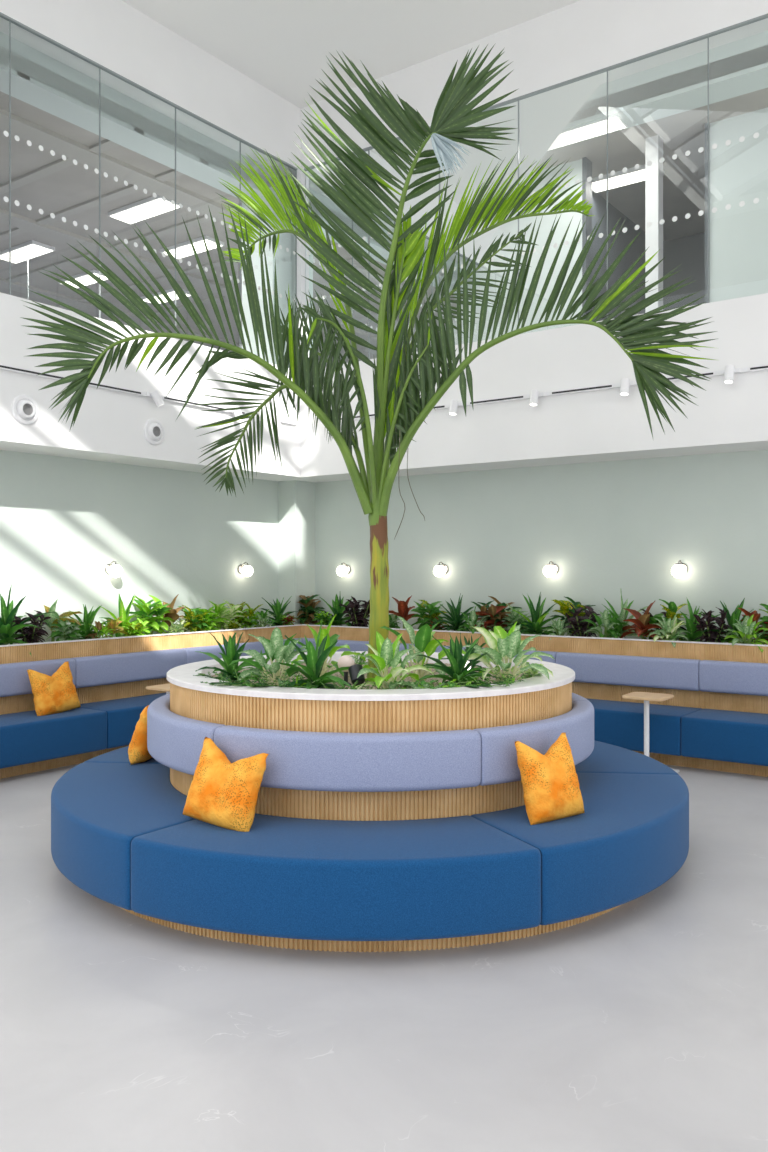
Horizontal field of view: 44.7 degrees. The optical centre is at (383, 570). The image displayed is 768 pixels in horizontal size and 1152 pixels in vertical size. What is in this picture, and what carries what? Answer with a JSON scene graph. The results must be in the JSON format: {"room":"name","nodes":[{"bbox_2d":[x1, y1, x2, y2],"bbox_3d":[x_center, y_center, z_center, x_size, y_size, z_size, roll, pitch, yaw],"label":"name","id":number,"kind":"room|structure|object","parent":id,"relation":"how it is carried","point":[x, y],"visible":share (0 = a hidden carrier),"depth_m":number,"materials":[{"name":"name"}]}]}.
{"room":"lobby","nodes":[
{"label":"lobby","id":0,"kind":"room"},
{"bbox_2d":[0,450,277,644],"bbox_3d":[-5.445,0.265,5.604,0.200,2.670,14.651,0,0,36],"label":"wall","id":1,"kind":"structure","parent":0,"point":[171,533],"depth_m":9.39,"materials":[{"name":"green paint"}]},
{"bbox_2d":[105,561,122,577],"bbox_3d":[-2.637,-0.018,9.145,0.171,0.168,0.131,0,0,36],"label":"wall lamp","id":2,"kind":"object","parent":1,"relation":"attached to","point":[115,570],"visible":1,"depth_m":9.10,"materials":[{"name":"glass"}]},
{"bbox_2d":[0,292,299,479],"bbox_3d":[-5.411,-1.675,5.208,0.800,1.210,14.051,0,0,36],"label":"wall","id":3,"kind":"structure","parent":0,"point":[108,426],"depth_m":8.76,"materials":[{"name":"white paint"}]},
{"bbox_2d":[11,395,38,424],"bbox_3d":[-2.988,-1.350,7.817,0.046,0.250,0.250,0,0,36],"label":"air nozzle","id":4,"kind":"object","parent":3,"relation":"attached to","point":[25,409],"visible":1,"depth_m":7.81,"materials":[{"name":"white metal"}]},
{"bbox_2d":[0,364,246,414],"bbox_3d":[-4.162,-1.667,6.216,0.034,0.035,9.150,0,0,36],"label":"track","id":5,"kind":"object","parent":3,"relation":"attached to","point":[2,367],"visible":0.79,"depth_m":8.52,"materials":[{"name":"white metal"}]},
{"bbox_2d":[3,21,296,347],"bbox_3d":[-3.352,-3.416,7.377,0.012,2.272,8.007,0,0,36],"label":"window","id":6,"kind":"structure","parent":3,"relation":"in","point":[6,134],"depth_m":8.45,"materials":[{"name":"white"}]},
{"bbox_2d":[143,419,164,444],"bbox_3d":[-2.182,-1.330,8.925,0.046,0.250,0.250,0,0,36],"label":"air nozzle","id":7,"kind":"object","parent":3,"relation":"attached to","point":[154,432],"visible":1,"depth_m":8.91,"materials":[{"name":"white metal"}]},
{"bbox_2d":[0,0,299,174],"bbox_3d":[-5.189,-4.920,5.047,0.250,0.700,14.051,0,0,36],"label":"wall","id":8,"kind":"structure","parent":0,"point":[113,34],"depth_m":9.05,"materials":[{"name":"white paint"}]},
{"bbox_2d":[0,32,295,198],"bbox_3d":[-5.225,-4.765,5.506,0.350,1.010,14.751,0,0,36],"label":"trim","id":9,"kind":"structure","parent":8,"relation":"attached to","point":[40,95],"depth_m":9.00,"materials":[{"name":"white paint"}]},
{"bbox_2d":[0,12,296,170],"bbox_3d":[-5.098,-4.561,4.981,0.034,0.018,14.051,0,0,36],"label":"trim","id":10,"kind":"structure","parent":8,"relation":"attached to","point":[2,15],"depth_m":8.77,"materials":[{"name":"silver metal"}]},
{"bbox_2d":[242,187,305,364],"bbox_3d":[-0.970,-3.190,10.832,0.960,2.220,0.930,0,0,36],"label":"wall","id":11,"kind":"structure","parent":0,"point":[285,261],"depth_m":10.60,"materials":[{"name":"white paint"}]},
{"bbox_2d":[278,480,314,624],"bbox_3d":[-1.048,0.265,11.242,0.270,2.670,0.360,0,0,36],"label":"wall","id":12,"kind":"structure","parent":0,"point":[296,499],"depth_m":11.12,"materials":[{"name":"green paint"}]},
{"bbox_2d":[122,0,579,107],"bbox_3d":[0.964,-5.395,0.721,15.291,0.250,14.301,0,0,36],"label":"ceiling","id":13,"kind":"structure","parent":0,"point":[283,46],"depth_m":9.12,"materials":[{"name":"white paint"}]},
{"bbox_2d":[0,763,767,1151],"bbox_3d":[0.920,1.700,1.093,15.801,0.200,14.851,0,0,36],"label":"floor","id":14,"kind":"structure","parent":0,"point":[639,1025],"depth_m":3.26,"materials":[{"name":"grey concrete"}]},
{"bbox_2d":[0,624,302,778],"bbox_3d":[-3.360,1.101,6.776,0.578,0.997,9.000,0,0,36],"label":"bench","id":15,"kind":"object","parent":14,"relation":"on","point":[111,676],"visible":0.5,"depth_m":7.94,"materials":[{"name":"blue fabric"}]},
{"bbox_2d":[27,661,80,715],"bbox_3d":[-2.700,0.969,7.677,0.195,0.424,0.438,0,0,31],"label":"cushion","id":16,"kind":"object","parent":15,"relation":"on","point":[56,693],"visible":1,"depth_m":7.60,"materials":[{"name":"orange fabric"}]},
{"bbox_2d":[51,651,688,951],"bbox_3d":[-0.074,1.087,5.530,3.572,1.025,3.572,0,0,36],"label":"bench","id":17,"kind":"object","parent":14,"relation":"on","point":[385,820],"visible":0.81,"depth_m":4.27,"materials":[{"name":"blue fabric"}]},
{"bbox_2d":[128,705,152,764],"bbox_3d":[-1.444,0.983,5.771,0.190,0.357,0.390,0,0,11],"label":"cushion","id":18,"kind":"object","parent":17,"relation":"on","point":[138,752],"visible":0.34,"depth_m":5.60,"materials":[{"name":"orange fabric"}]},
{"bbox_2d":[183,737,267,831],"bbox_3d":[-0.739,0.985,4.296,0.430,0.398,0.186,0,0,30],"label":"cushion","id":19,"kind":"object","parent":17,"relation":"on","point":[223,793],"visible":0.99,"depth_m":4.23,"materials":[{"name":"orange fabric"}]},
{"bbox_2d":[275,620,353,688],"bbox_3d":[-0.355,0.485,4.785,0.469,0.472,0.484,0,0,17],"label":"dracaena","id":20,"kind":"object","parent":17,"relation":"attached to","point":[314,660],"visible":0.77,"depth_m":4.75,"materials":[{"name":"green plant"}]},
{"bbox_2d":[211,662,523,688],"bbox_3d":[-0.074,0.634,5.530,1.980,0.026,1.980,0,0,0],"label":"soil","id":21,"kind":"object","parent":17,"relation":"in","point":[337,674],"visible":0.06,"depth_m":5.62,"materials":[{"name":"soil"}]},
{"bbox_2d":[193,632,272,682],"bbox_3d":[-0.834,0.529,5.158,0.452,0.389,0.409,0,0,-26],"label":"dracaena","id":22,"kind":"object","parent":21,"relation":"on","point":[231,648],"visible":0.69,"depth_m":5.11,"materials":[{"name":"green plant"}]},
{"bbox_2d":[201,665,321,687],"bbox_3d":[-0.604,0.558,4.705,0.632,0.156,0.355,0,0,5],"label":"fern","id":23,"kind":"object","parent":21,"relation":"on","point":[229,682],"visible":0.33,"depth_m":4.65,"materials":[{"name":"green plant"}]},
{"bbox_2d":[229,627,319,685],"bbox_3d":[-0.562,0.472,4.909,0.474,0.372,0.446,0,0,0],"label":"aglaonema","id":24,"kind":"object","parent":21,"relation":"on","point":[274,648],"visible":0.62,"depth_m":4.85,"materials":[{"name":"green plant"}]},
{"bbox_2d":[283,614,365,676],"bbox_3d":[-0.365,0.455,5.519,0.422,0.406,0.443,0,0,17],"label":"calathea","id":25,"kind":"object","parent":21,"relation":"on","point":[331,640],"visible":0.51,"depth_m":5.48,"materials":[{"name":"green plant"}]},
{"bbox_2d":[338,655,353,685],"bbox_3d":[-0.211,0.552,5.200,0.094,0.169,0.094,0,0,0],"label":"globe lamp","id":26,"kind":"object","parent":21,"relation":"on","point":[344,661],"visible":0.73,"depth_m":5.17,"materials":[{"name":"beige"}]},
{"bbox_2d":[348,664,364,685],"bbox_3d":[-0.138,0.544,4.752,0.075,0.141,0.102,0,0,-22],"label":"spotlight","id":27,"kind":"object","parent":21,"relation":"on","point":[353,670],"visible":0.91,"depth_m":4.72,"materials":[{"name":"black plastic"}]},
{"bbox_2d":[20,44,716,677],"bbox_3d":[-0.085,-1.166,5.673,3.737,3.676,1.601,0,0,0],"label":"palm tree","id":28,"kind":"object","parent":21,"relation":"on","point":[399,409],"visible":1,"depth_m":5.35,"materials":[{"name":"green plant"}]},
{"bbox_2d":[353,631,433,688],"bbox_3d":[0.015,0.483,4.713,0.427,0.352,0.376,0,0,-25],"label":"calathea","id":29,"kind":"object","parent":21,"relation":"on","point":[387,652],"visible":0.73,"depth_m":4.69,"materials":[{"name":"green plant"}]},
{"bbox_2d":[371,616,465,683],"bbox_3d":[0.191,0.457,5.253,0.479,0.402,0.499,0,0,-44],"label":"dieffenbachia","id":30,"kind":"object","parent":21,"relation":"on","point":[423,641],"visible":0.56,"depth_m":5.21,"materials":[{"name":"green plant"}]},
{"bbox_2d":[401,679,480,688],"bbox_3d":[0.285,0.594,4.627,0.444,0.123,0.176,0,0,0],"label":"pothos","id":31,"kind":"object","parent":21,"relation":"on","point":[423,683],"visible":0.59,"depth_m":4.63,"materials":[{"name":"green plant"}]},
{"bbox_2d":[417,633,500,684],"bbox_3d":[0.383,0.533,4.888,0.458,0.422,0.450,0,0,0],"label":"dracaena","id":32,"kind":"object","parent":21,"relation":"on","point":[457,670],"visible":0.59,"depth_m":4.87,"materials":[{"name":"green plant"}]},
{"bbox_2d":[441,635,490,675],"bbox_3d":[0.529,0.541,5.710,0.326,0.299,0.354,0,0,42],"label":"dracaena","id":33,"kind":"object","parent":21,"relation":"on","point":[465,639],"visible":0.27,"depth_m":5.69,"materials":[{"name":"green plant"}]},
{"bbox_2d":[453,666,527,687],"bbox_3d":[0.506,0.562,4.756,0.404,0.149,0.430,0,0,20],"label":"fern","id":34,"kind":"object","parent":21,"relation":"on","point":[487,684],"visible":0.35,"depth_m":4.77,"materials":[{"name":"green plant"}]},
{"bbox_2d":[463,621,554,682],"bbox_3d":[0.660,0.463,4.975,0.519,0.392,0.453,0,0,26],"label":"aglaonema","id":35,"kind":"object","parent":21,"relation":"on","point":[503,646],"visible":0.72,"depth_m":4.93,"materials":[{"name":"green plant"}]},
{"bbox_2d":[167,651,574,700],"bbox_3d":[-0.074,1.087,5.530,2.362,1.025,2.362,0,0,0],"label":"planter","id":36,"kind":"object","parent":17,"relation":"on","point":[184,686],"depth_m":4.64,"materials":[{"name":"stone"}]},
{"bbox_2d":[515,733,584,824],"bbox_3d":[0.790,0.975,4.404,0.348,0.384,0.189,0,0,-32],"label":"cushion","id":37,"kind":"object","parent":17,"relation":"on","point":[550,783],"visible":1,"depth_m":4.34,"materials":[{"name":"orange fabric"}]},
{"bbox_2d":[302,624,767,776],"bbox_3d":[2.933,1.101,7.416,9.990,0.997,0.602,0,0,36],"label":"bench","id":38,"kind":"object","parent":14,"relation":"on","point":[716,718],"visible":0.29,"depth_m":7.84,"materials":[{"name":"blue fabric"}]},
{"bbox_3d":[-0.196,0.688,6.581,15.427,0.065,9.771,0,0,0],"label":"soil","id":39,"kind":"object","parent":38,"relation":"in","visible":0},
{"bbox_2d":[0,585,51,655],"bbox_3d":[-3.197,0.450,8.002,0.698,0.699,0.722,0,0,0],"label":"dracaena","id":40,"kind":"object","parent":39,"relation":"on","point":[7,635],"visible":0.94,"depth_m":7.92,"materials":[{"name":"green plant"}]},
{"bbox_2d":[11,610,52,642],"bbox_3d":[-3.068,0.525,8.098,0.363,0.368,0.293,0,0,0],"label":"croton","id":41,"kind":"object","parent":39,"relation":"on","point":[33,633],"visible":0.8,"depth_m":8.07,"materials":[{"name":"purple plant"}]},
{"bbox_2d":[31,599,82,641],"bbox_3d":[-2.894,0.470,8.415,0.516,0.441,0.446,0,0,27],"label":"croton","id":42,"kind":"object","parent":39,"relation":"on","point":[52,608],"visible":0.66,"depth_m":8.36,"materials":[{"name":"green plant"}]},
{"bbox_2d":[46,616,86,640],"bbox_3d":[-2.844,0.542,8.312,0.301,0.300,0.328,0,0,29],"label":"aglaonema","id":43,"kind":"object","parent":39,"relation":"on","point":[61,629],"visible":0.91,"depth_m":8.29,"materials":[{"name":"plant"}]},
{"bbox_2d":[68,604,116,639],"bbox_3d":[-2.764,0.524,8.646,0.522,0.450,0.530,0,0,21],"label":"dracaena","id":44,"kind":"object","parent":39,"relation":"on","point":[89,617],"visible":0.6,"depth_m":8.59,"materials":[{"name":"green plant"}]},
{"bbox_2d":[85,621,114,638],"bbox_3d":[-2.603,0.569,8.557,0.267,0.233,0.277,0,0,0],"label":"croton","id":45,"kind":"object","parent":39,"relation":"on","point":[98,626],"visible":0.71,"depth_m":8.55,"materials":[{"name":"green plant"}]},
{"bbox_2d":[103,616,128,636],"bbox_3d":[-2.558,0.559,8.849,0.266,0.262,0.344,0,0,20],"label":"croton","id":46,"kind":"object","parent":39,"relation":"on","point":[112,624],"visible":0.63,"depth_m":8.84,"materials":[{"name":"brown plant"}]},
{"bbox_2d":[98,594,150,636],"bbox_3d":[-2.516,0.476,9.043,0.514,0.550,0.598,0,0,12],"label":"dracaena","id":47,"kind":"object","parent":39,"relation":"on","point":[124,613],"visible":0.55,"depth_m":8.97,"materials":[{"name":"green plant"}]},
{"bbox_2d":[122,618,150,636],"bbox_3d":[-2.358,0.569,8.903,0.265,0.244,0.234,0,0,-22],"label":"croton","id":48,"kind":"object","parent":39,"relation":"on","point":[140,623],"visible":0.77,"depth_m":8.90,"materials":[{"name":"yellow plant"}]},
{"bbox_2d":[129,595,174,634],"bbox_3d":[-2.332,0.464,9.294,0.460,0.458,0.496,0,0,39],"label":"dracaena","id":49,"kind":"object","parent":39,"relation":"on","point":[155,623],"visible":0.78,"depth_m":9.25,"materials":[{"name":"green plant"}]},
{"bbox_2d":[152,594,184,632],"bbox_3d":[-2.175,0.462,9.500,0.392,0.457,0.544,0,0,33],"label":"cordyline","id":50,"kind":"object","parent":39,"relation":"on","point":[173,614],"visible":0.66,"depth_m":9.49,"materials":[{"name":"brown plant"}]},
{"bbox_2d":[178,605,209,631],"bbox_3d":[-1.962,0.520,9.690,0.335,0.344,0.344,0,0,-26],"label":"croton","id":51,"kind":"object","parent":39,"relation":"on","point":[191,624],"visible":0.9,"depth_m":9.66,"materials":[{"name":"green plant"}]},
{"bbox_2d":[191,601,229,630],"bbox_3d":[-1.872,0.503,9.865,0.444,0.381,0.384,0,0,-42],"label":"croton","id":52,"kind":"object","parent":39,"relation":"on","point":[210,616],"visible":0.66,"depth_m":9.83,"materials":[{"name":"green plant"}]},
{"bbox_2d":[211,600,244,629],"bbox_3d":[-1.701,0.501,10.051,0.379,0.383,0.398,0,0,0],"label":"croton","id":53,"kind":"object","parent":39,"relation":"on","point":[229,615],"visible":0.66,"depth_m":10.04,"materials":[{"name":"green plant"}]},
{"bbox_2d":[227,601,262,627],"bbox_3d":[-1.583,0.515,10.352,0.403,0.356,0.412,0,0,31],"label":"croton","id":54,"kind":"object","parent":39,"relation":"on","point":[250,613],"visible":0.67,"depth_m":10.34,"materials":[{"name":"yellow plant"}]},
{"bbox_2d":[250,609,275,627],"bbox_3d":[-1.347,0.552,10.363,0.296,0.266,0.324,0,0,-16],"label":"aglaonema","id":55,"kind":"object","parent":39,"relation":"on","point":[262,616],"visible":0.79,"depth_m":10.33,"materials":[{"name":"plant"}]},
{"bbox_2d":[256,596,302,626],"bbox_3d":[-1.208,0.518,10.767,0.533,0.461,0.523,0,0,36],"label":"dracaena","id":56,"kind":"object","parent":39,"relation":"on","point":[276,608],"visible":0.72,"depth_m":10.71,"materials":[{"name":"green plant"}]},
{"bbox_2d":[297,594,324,624],"bbox_3d":[-0.862,0.486,11.043,0.243,0.416,0.426,0,0,35],"label":"croton","id":57,"kind":"object","parent":39,"relation":"on","point":[308,602],"visible":0.93,"depth_m":11.07,"materials":[{"name":"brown plant"}]},
{"bbox_2d":[311,595,352,625],"bbox_3d":[-0.561,0.501,10.713,0.565,0.547,0.561,0,0,42],"label":"dracaena","id":58,"kind":"object","parent":39,"relation":"on","point":[336,609],"visible":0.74,"depth_m":10.66,"materials":[{"name":"green plant"}]},
{"bbox_2d":[339,596,369,626],"bbox_3d":[-0.299,0.496,10.527,0.441,0.434,0.357,0,0,-43],"label":"croton","id":59,"kind":"object","parent":39,"relation":"on","point":[357,617],"visible":0.9,"depth_m":10.49,"materials":[{"name":"purple plant"}]},
{"bbox_2d":[389,596,420,628],"bbox_3d":[0.251,0.477,10.165,0.381,0.426,0.410,0,0,36],"label":"cordyline","id":60,"kind":"object","parent":39,"relation":"on","point":[403,609],"visible":0.68,"depth_m":10.13,"materials":[{"name":"brown plant"}]},
{"bbox_2d":[411,600,448,628],"bbox_3d":[0.496,0.499,9.994,0.431,0.388,0.431,0,0,0],"label":"croton","id":61,"kind":"object","parent":39,"relation":"on","point":[420,609],"visible":0.76,"depth_m":9.98,"materials":[{"name":"green plant"}]},
{"bbox_2d":[431,593,478,631],"bbox_3d":[0.751,0.497,9.737,0.574,0.531,0.590,0,0,-16],"label":"dracaena","id":62,"kind":"object","parent":39,"relation":"on","point":[455,620],"visible":0.69,"depth_m":9.68,"materials":[{"name":"green plant"}]},
{"bbox_2d":[457,605,490,633],"bbox_3d":[0.924,0.515,9.423,0.353,0.340,0.407,0,0,20],"label":"peperomia","id":63,"kind":"object","parent":39,"relation":"on","point":[472,620],"visible":0.69,"depth_m":9.37,"materials":[{"name":"plant"}]},
{"bbox_2d":[472,596,520,631],"bbox_3d":[1.143,0.474,9.505,0.534,0.442,0.446,0,0,0],"label":"croton","id":64,"kind":"object","parent":39,"relation":"on","point":[497,612],"visible":0.75,"depth_m":9.45,"materials":[{"name":"brown plant"}]},
{"bbox_2d":[502,603,530,633],"bbox_3d":[1.347,0.504,9.389,0.364,0.376,0.346,0,0,0],"label":"aglaonema","id":65,"kind":"object","parent":39,"relation":"on","point":[514,616],"visible":0.54,"depth_m":9.36,"materials":[{"name":"plant"}]},
{"bbox_2d":[504,592,565,634],"bbox_3d":[1.494,0.501,9.175,0.609,0.596,0.577,0,0,0],"label":"dracaena","id":66,"kind":"object","parent":39,"relation":"on","point":[535,627],"visible":0.85,"depth_m":9.13,"materials":[{"name":"green plant"}]},
{"bbox_2d":[542,618,575,639],"bbox_3d":[1.665,0.559,8.873,0.302,0.252,0.287,0,0,-23],"label":"aglaonema","id":67,"kind":"object","parent":39,"relation":"on","point":[559,624],"visible":0.76,"depth_m":8.86,"materials":[{"name":"plant"}]},
{"bbox_2d":[549,597,595,635],"bbox_3d":[1.817,0.470,9.070,0.451,0.446,0.434,0,0,0],"label":"croton","id":68,"kind":"object","parent":39,"relation":"on","point":[564,608],"visible":0.33,"depth_m":9.05,"materials":[{"name":"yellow plant"}]},
{"bbox_2d":[562,603,600,636],"bbox_3d":[1.868,0.503,8.809,0.353,0.419,0.302,0,0,26],"label":"croton","id":69,"kind":"object","parent":39,"relation":"on","point":[575,620],"visible":0.76,"depth_m":8.76,"materials":[{"name":"purple plant"}]},
{"bbox_2d":[581,609,627,637],"bbox_3d":[2.038,0.514,8.657,0.403,0.340,0.379,0,0,43],"label":"aglaonema","id":70,"kind":"object","parent":39,"relation":"on","point":[608,624],"visible":0.79,"depth_m":8.61,"materials":[{"name":"green plant"}]},
{"bbox_2d":[596,588,647,638],"bbox_3d":[2.219,0.454,8.724,0.572,0.583,0.589,0,0,0],"label":"dracaena","id":71,"kind":"object","parent":39,"relation":"on","point":[623,615],"visible":0.61,"depth_m":8.68,"materials":[{"name":"green plant"}]},
{"bbox_2d":[620,601,665,639],"bbox_3d":[2.364,0.494,8.498,0.421,0.454,0.465,0,0,0],"label":"cordyline","id":72,"kind":"object","parent":39,"relation":"on","point":[641,625],"visible":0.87,"depth_m":8.46,"materials":[{"name":"brown plant"}]},
{"bbox_2d":[641,599,688,640],"bbox_3d":[2.560,0.474,8.543,0.462,0.439,0.425,0,0,23],"label":"croton","id":73,"kind":"object","parent":39,"relation":"on","point":[671,611],"visible":0.41,"depth_m":8.50,"materials":[{"name":"green plant"}]},
{"bbox_2d":[648,613,690,647],"bbox_3d":[2.518,0.525,8.243,0.367,0.319,0.405,0,0,0],"label":"aglaonema","id":74,"kind":"object","parent":39,"relation":"on","point":[669,626],"visible":0.77,"depth_m":8.20,"materials":[{"name":"plant"}]},
{"bbox_2d":[669,597,722,641],"bbox_3d":[2.751,0.489,8.307,0.523,0.512,0.564,0,0,19],"label":"dracaena","id":75,"kind":"object","parent":39,"relation":"on","point":[690,626],"visible":0.62,"depth_m":8.24,"materials":[{"name":"green plant"}]},
{"bbox_2d":[693,607,732,642],"bbox_3d":[2.839,0.502,8.095,0.345,0.382,0.314,0,0,0],"label":"croton","id":76,"kind":"object","parent":39,"relation":"on","point":[702,624],"visible":0.83,"depth_m":8.07,"materials":[{"name":"purple plant"}]},
{"bbox_2d":[700,598,767,643],"bbox_3d":[3.035,0.500,8.121,0.596,0.534,0.562,0,0,29],"label":"dracaena","id":77,"kind":"object","parent":39,"relation":"on","point":[736,614],"visible":0.5,"depth_m":8.07,"materials":[{"name":"green plant"}]},
{"bbox_2d":[724,614,767,652],"bbox_3d":[3.046,0.523,7.837,0.373,0.322,0.361,0,0,25],"label":"aglaonema","id":78,"kind":"object","parent":39,"relation":"on","point":[747,626],"visible":0.8,"depth_m":7.81,"materials":[{"name":"green plant"}]},
{"bbox_2d":[737,604,767,644],"bbox_3d":[3.264,0.485,7.965,0.493,0.419,0.429,0,0,42],"label":"croton","id":79,"kind":"object","parent":39,"relation":"on","point":[756,616],"visible":0.52,"depth_m":7.96,"materials":[{"name":"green plant"}]},
{"bbox_2d":[622,692,679,772],"bbox_3d":[2.135,1.298,7.476,0.390,0.605,0.340,0,0,36],"label":"side table","id":80,"kind":"object","parent":14,"relation":"on","point":[646,696],"visible":0.62,"depth_m":7.45,"materials":[{"name":"brown wood"}]},
{"bbox_2d":[0,45,767,351],"bbox_3d":[-0.824,-4.375,5.239,23.501,0.150,19.501,0,0,36],"label":"ceiling","id":81,"kind":"structure","parent":0,"point":[684,176],"depth_m":10.54,"materials":[{"name":"paint"}]},
{"bbox_2d":[0,240,54,263],"bbox_3d":[-4.823,-4.269,12.531,0.890,0.051,0.340,0,0,36],"label":"ceiling light","id":82,"kind":"object","parent":81,"relation":"attached to","point":[31,249],"visible":1,"depth_m":12.42,"materials":[{"name":"white"}]},
{"bbox_2d":[58,269,107,287],"bbox_3d":[-4.379,-4.269,13.692,0.840,0.051,0.320,0,0,36],"label":"ceiling light","id":83,"kind":"object","parent":81,"relation":"attached to","point":[85,279],"visible":0.61,"depth_m":13.60,"materials":[{"name":"white"}]},
{"bbox_2d":[0,70,241,347],"bbox_3d":[-6.993,-4.282,9.670,8.110,0.055,19.401,0,0,36],"label":"grid","id":84,"kind":"object","parent":81,"relation":"attached to","point":[24,129],"depth_m":11.10,"materials":[{"name":"grey metal"}]},
{"bbox_2d":[108,195,182,223],"bbox_3d":[-2.826,-4.269,11.052,0.940,0.051,0.340,0,0,36],"label":"ceiling light","id":85,"kind":"object","parent":81,"relation":"attached to","point":[149,207],"visible":0.86,"depth_m":11.01,"materials":[{"name":"white plastic"}]},
{"bbox_2d":[160,235,223,258],"bbox_3d":[-2.540,-4.269,12.353,0.890,0.051,0.320,0,0,36],"label":"ceiling light","id":86,"kind":"object","parent":81,"relation":"attached to","point":[184,249],"visible":0.86,"depth_m":12.27,"materials":[{"name":"white"}]},
{"bbox_2d":[558,115,627,147],"bbox_3d":[1.880,-4.269,9.122,0.940,0.051,0.280,0,0,36],"label":"ceiling light","id":87,"kind":"object","parent":81,"relation":"attached to","point":[615,123],"visible":0.61,"depth_m":8.99,"materials":[{"name":"white"}]},
{"bbox_2d":[592,164,663,192],"bbox_3d":[2.607,-4.269,10.163,0.790,0.051,0.300,0,0,36],"label":"ceiling light","id":88,"kind":"object","parent":81,"relation":"attached to","point":[632,175],"visible":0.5,"depth_m":10.15,"materials":[{"name":"white"}]},
{"bbox_2d":[592,169,644,192],"bbox_3d":[2.607,-4.247,10.163,0.750,0.007,0.260,0,0,36],"label":"diffuser","id":89,"kind":"object","parent":88,"relation":"attached to","point":[619,179],"depth_m":10.16,"materials":[{"name":"white plastic"}]},
{"bbox_2d":[269,293,767,481],"bbox_3d":[5.039,-1.675,6.784,15.841,1.210,0.800,0,0,36],"label":"wall","id":90,"kind":"structure","parent":0,"point":[598,425],"depth_m":8.68,"materials":[{"name":"white paint"}]},
{"bbox_2d":[297,167,304,344],"bbox_3d":[-0.948,-3.425,10.628,0.075,2.290,0.075,0,0,36],"label":"trim","id":91,"kind":"structure","parent":90,"relation":"attached to","point":[300,175],"depth_m":10.60,"materials":[{"name":"white"}]},
{"bbox_2d":[306,36,758,365],"bbox_3d":[3.132,-3.416,7.693,9.952,2.272,0.015,0,0,36],"label":"glass partition","id":92,"kind":"structure","parent":90,"relation":"in","point":[543,120],"depth_m":9.27,"materials":[{"name":"white"}]},
{"bbox_2d":[341,365,767,420],"bbox_3d":[2.870,-1.667,7.848,8.600,0.035,0.034,0,0,36],"label":"track","id":93,"kind":"object","parent":90,"relation":"attached to","point":[762,367],"visible":0.61,"depth_m":8.63,"materials":[{"name":"white metal"}]},
{"bbox_2d":[620,378,634,395],"bbox_3d":[2.138,-1.630,8.287,0.140,0.153,0.120,0,0,36],"label":"track spotlight","id":94,"kind":"object","parent":93,"relation":"attached to","point":[625,382],"visible":1,"depth_m":8.26,"materials":[{"name":"white metal"}]},
{"bbox_2d":[722,365,739,383],"bbox_3d":[2.865,-1.630,7.757,0.140,0.153,0.120,0,0,36],"label":"track spotlight","id":95,"kind":"object","parent":93,"relation":"attached to","point":[729,371],"visible":1,"depth_m":7.73,"materials":[{"name":"white metal"}]},
{"bbox_2d":[284,0,767,179],"bbox_3d":[5.100,-4.920,6.400,15.291,0.700,0.250,0,0,36],"label":"wall","id":96,"kind":"structure","parent":0,"point":[582,37],"depth_m":8.70,"materials":[{"name":"white paint"}]},
{"bbox_2d":[304,13,767,170],"bbox_3d":[5.135,-4.561,6.236,15.041,0.018,0.034,0,0,36],"label":"trim","id":97,"kind":"structure","parent":96,"relation":"attached to","point":[765,16],"depth_m":8.30,"materials":[{"name":"silver metal"}]},
{"bbox_2d":[305,31,767,197],"bbox_3d":[5.276,-4.765,6.642,15.291,1.010,0.350,0,0,36],"label":"trim","id":98,"kind":"structure","parent":96,"relation":"attached to","point":[754,78],"depth_m":8.38,"materials":[{"name":"white paint"}]},
{"bbox_2d":[315,450,767,644],"bbox_3d":[5.232,0.265,7.015,15.801,2.670,0.200,0,0,36],"label":"wall","id":99,"kind":"structure","parent":0,"point":[607,527],"depth_m":9.36,"materials":[{"name":"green paint"}]},
{"bbox_2d":[543,561,558,577],"bbox_3d":[1.671,-0.018,9.379,0.131,0.168,0.171,0,0,36],"label":"wall lamp","id":100,"kind":"object","parent":99,"relation":"attached to","point":[549,570],"visible":1,"depth_m":9.32,"materials":[{"name":"glass"}]},
{"bbox_2d":[671,560,687,577],"bbox_3d":[2.722,-0.018,8.613,0.131,0.168,0.171,0,0,36],"label":"wall lamp","id":101,"kind":"object","parent":99,"relation":"attached to","point":[679,569],"visible":1,"depth_m":8.56,"materials":[{"name":"glass"}]},
{"bbox_2d":[454,107,767,344],"bbox_3d":[5.926,-2.850,7.016,14.681,2.900,0.120,0,0,36],"label":"wall","id":102,"kind":"structure","parent":0,"point":[738,171],"depth_m":8.91,"materials":[{"name":"white paint"}]},
{"bbox_2d":[582,157,591,320],"bbox_3d":[2.127,-2.900,9.783,0.040,2.800,0.160,0,0,36],"label":"trim","id":103,"kind":"structure","parent":102,"relation":"attached to","point":[586,163],"depth_m":9.73,"materials":[{"name":"grey paint"}]},
{"bbox_2d":[645,135,662,312],"bbox_3d":[2.691,-2.900,9.310,0.130,2.800,0.140,0,0,36],"label":"column","id":104,"kind":"structure","parent":102,"relation":"attached to","point":[654,144],"depth_m":9.26,"materials":[{"name":"white paint"}]},
{"bbox_2d":[705,123,707,302],"bbox_3d":[3.145,-2.900,9.041,0.040,2.800,0.160,0,0,36],"label":"trim","id":105,"kind":"structure","parent":102,"relation":"attached to","point":[706,124],"depth_m":8.98,"materials":[{"name":"grey"}]},
{"bbox_2d":[592,191,644,320],"bbox_3d":[2.730,-2.850,11.138,0.100,2.900,2.780,0,0,36],"label":"wall","id":106,"kind":"structure","parent":0,"point":[599,204],"depth_m":11.07,"materials":[{"name":"grey paint"}]},
{"bbox_2d":[663,233,704,309],"bbox_3d":[4.294,-2.850,11.842,5.000,2.900,0.200,0,0,36],"label":"wall","id":107,"kind":"structure","parent":0,"point":[688,252],"depth_m":12.02,"materials":[{"name":"grey paint"}]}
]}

